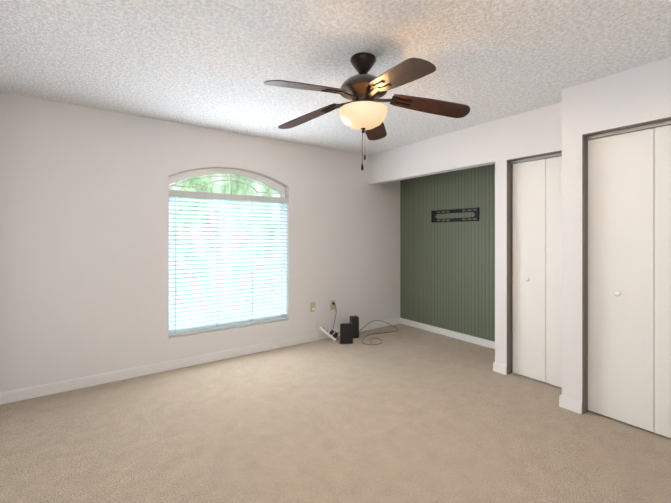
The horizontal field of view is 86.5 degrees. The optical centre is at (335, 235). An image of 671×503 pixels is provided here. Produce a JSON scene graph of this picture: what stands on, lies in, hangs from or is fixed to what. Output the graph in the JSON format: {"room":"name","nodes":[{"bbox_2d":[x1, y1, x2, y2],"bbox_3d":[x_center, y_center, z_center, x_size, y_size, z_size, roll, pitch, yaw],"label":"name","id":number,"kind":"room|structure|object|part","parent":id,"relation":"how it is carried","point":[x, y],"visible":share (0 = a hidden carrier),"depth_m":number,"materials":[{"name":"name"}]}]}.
{"room":"empty bedroom","nodes":[
{"label":"empty bedroom","id":0,"kind":"room"},
{"bbox_2d":[0,92,399,392],"bbox_3d":[-0.865,0.096,4.144,5.056,2.440,0.150,0,0,-36],"label":"wall","id":1,"kind":"structure","parent":0,"point":[84,241],"depth_m":3.30,"materials":[{"name":"white paint"}]},
{"bbox_2d":[0,393,3,404],"bbox_3d":[-1.412,1.275,1.102,0.013,0.082,4.080,0,0,-36],"label":"baseboard","id":2,"kind":"structure","parent":1,"relation":"attached to","point":[1,394],"depth_m":2.79,"materials":[{"name":"white"}]},
{"bbox_2d":[1,317,399,403],"bbox_3d":[-0.822,1.271,4.074,4.444,0.090,0.013,0,0,-36],"label":"baseboard","id":3,"kind":"structure","parent":1,"relation":"attached to","point":[108,377],"depth_m":3.44,"materials":[{"name":"white"}]},
{"bbox_2d":[169,168,288,337],"bbox_3d":[-1.140,0.136,3.942,1.335,1.751,0.136,0,0,-36],"label":"window","id":4,"kind":"structure","parent":1,"relation":"in","point":[281,306],"depth_m":3.87,"materials":[{"name":"white plastic"}]},
{"bbox_2d":[172,173,280,194],"bbox_3d":[-1.163,-0.580,3.974,1.237,0.239,0.014,0,0,-36],"label":"grille","id":5,"kind":"object","parent":4,"relation":"attached to","point":[231,180],"visible":1,"depth_m":3.97,"materials":[{"name":"white plastic"}]},
{"bbox_3d":[-1.123,0.277,3.918,1.335,1.457,0.078,0,0,-36],"label":"window blind rails","id":6,"kind":"part","parent":4,"relation":"part of","materials":[{"name":"white plastic"}]},
{"bbox_2d":[169,320,288,339],"bbox_3d":[-1.125,1.017,3.920,1.327,0.012,0.099,0,0,-36],"label":"window sill","id":7,"kind":"structure","parent":1,"relation":"attached to","point":[209,332],"depth_m":3.84,"materials":[{"name":"white"}]},
{"bbox_2d":[310,302,314,311],"bbox_3d":[-0.274,0.892,4.455,0.072,0.120,0.034,0,0,-36],"label":"electrical outlet","id":8,"kind":"object","parent":1,"relation":"attached to","point":[312,306],"visible":0.92,"depth_m":4.45,"materials":[{"name":"beige plastic"}]},
{"bbox_2d":[330,300,334,309],"bbox_3d":[-0.028,0.899,4.631,0.072,0.120,0.036,0,0,-36],"label":"electrical outlet","id":9,"kind":"object","parent":1,"relation":"attached to","point":[332,304],"visible":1,"depth_m":4.63,"materials":[{"name":"beige plastic"}]},
{"bbox_2d":[0,323,670,502],"bbox_3d":[0.381,1.346,2.413,5.056,0.060,4.715,0,0,-36],"label":"floor","id":10,"kind":"structure","parent":0,"point":[404,413],"depth_m":2.33,"materials":[{"name":"carpet"}]},
{"bbox_2d":[311,303,397,344],"bbox_3d":[0.390,1.098,4.579,1.299,0.446,0.580,0,0,-36],"label":"gear","id":11,"kind":"object","parent":10,"relation":"on","point":[349,332],"visible":1,"depth_m":4.44,"materials":[{"name":"black plastic"}]},
{"bbox_2d":[0,0,670,155],"bbox_3d":[0.381,-1.154,2.413,5.056,0.060,4.715,0,0,-36],"label":"ceiling","id":12,"kind":"structure","parent":0,"point":[214,64],"depth_m":2.21,"materials":[{"name":"white paint"}]},
{"bbox_2d":[264,52,469,170],"bbox_3d":[0.144,-0.771,2.228,1.276,0.704,1.312,0,0,-36],"label":"ceiling fan","id":13,"kind":"object","parent":12,"relation":"hanging from","point":[363,91],"visible":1,"depth_m":2.19,"materials":[{"name":"brown metal"}]},
{"bbox_2d":[368,102,561,184],"bbox_3d":[1.254,-0.921,3.985,0.115,0.405,2.582,0,0,-36],"label":"wall","id":14,"kind":"structure","parent":0,"point":[470,147],"depth_m":3.71,"materials":[{"name":"white paint"}]},
{"bbox_2d":[513,156,561,387],"bbox_3d":[1.850,0.310,3.180,0.068,1.989,0.554,0,0,-36],"label":"closet door","id":15,"kind":"structure","parent":14,"relation":"in","point":[537,269],"depth_m":3.21,"materials":[{"name":"white wood"}]},
{"bbox_2d":[495,117,506,365],"bbox_3d":[1.854,0.096,3.616,0.658,2.440,0.115,0,0,-36],"label":"wall","id":16,"kind":"structure","parent":0,"point":[501,241],"depth_m":3.42,"materials":[{"name":"white paint"}]},
{"bbox_2d":[493,362,506,372],"bbox_3d":[1.793,1.275,3.651,0.625,0.082,0.013,0,0,-36],"label":"baseboard","id":17,"kind":"structure","parent":16,"relation":"attached to","point":[499,368],"depth_m":3.43,"materials":[{"name":"white"}]},
{"bbox_2d":[562,57,670,402],"bbox_3d":[2.237,0.096,2.158,0.115,2.440,1.533,0,0,-36],"label":"wall","id":18,"kind":"structure","parent":0,"point":[639,94],"depth_m":2.63,"materials":[{"name":"white paint"}]},
{"bbox_2d":[559,394,575,408],"bbox_3d":[1.843,1.275,2.827,0.282,0.082,0.013,0,0,-36],"label":"baseboard","id":19,"kind":"structure","parent":18,"relation":"attached to","point":[564,402],"depth_m":2.71,"materials":[{"name":"white"}]},
{"bbox_2d":[507,117,670,413],"bbox_3d":[1.997,0.284,2.724,0.382,2.065,1.502,0,0,-36],"label":"door frame","id":20,"kind":"structure","parent":18,"relation":"attached to","point":[627,129],"depth_m":2.67,"materials":[{"name":"brown"}]},
{"bbox_2d":[588,125,670,437],"bbox_3d":[2.109,0.295,2.360,0.068,2.019,0.761,0,0,-36],"label":"closet door","id":21,"kind":"structure","parent":18,"relation":"in","point":[629,278],"depth_m":2.46,"materials":[{"name":"white wood"}]},
{"label":"outside","id":22,"kind":"structure","parent":0,"visible":0},
{"bbox_2d":[169,174,281,329],"bbox_3d":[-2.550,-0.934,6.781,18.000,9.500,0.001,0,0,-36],"label":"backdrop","id":23,"kind":"structure","parent":22,"point":[211,186],"depth_m":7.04,"materials":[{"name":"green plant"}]},
{"bbox_3d":[2.238,0.096,3.749,0.120,2.440,4.115,0,0,-36],"label":"wall","id":24,"kind":"structure","parent":0,"visible":0},
{"bbox_2d":[400,164,494,341],"bbox_3d":[1.533,0.096,4.616,0.012,2.440,1.883,0,0,-36],"label":"wall","id":25,"kind":"structure","parent":24,"relation":"attached to","point":[447,275],"depth_m":4.65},
{"bbox_2d":[400,317,494,348],"bbox_3d":[1.532,1.275,4.595,0.013,0.082,1.848,0,0,-36],"label":"baseboard","id":26,"kind":"structure","parent":25,"relation":"attached to","point":[487,343],"depth_m":4.64,"materials":[{"name":"white"}]},
{"bbox_2d":[431,208,478,222],"bbox_3d":[1.526,-0.260,4.598,0.020,0.161,0.707,0,0,-36],"label":"tv wall mount","id":27,"kind":"object","parent":25,"relation":"attached to","point":[435,213],"visible":0.98,"depth_m":4.58,"materials":[{"name":"black metal"}]}
]}

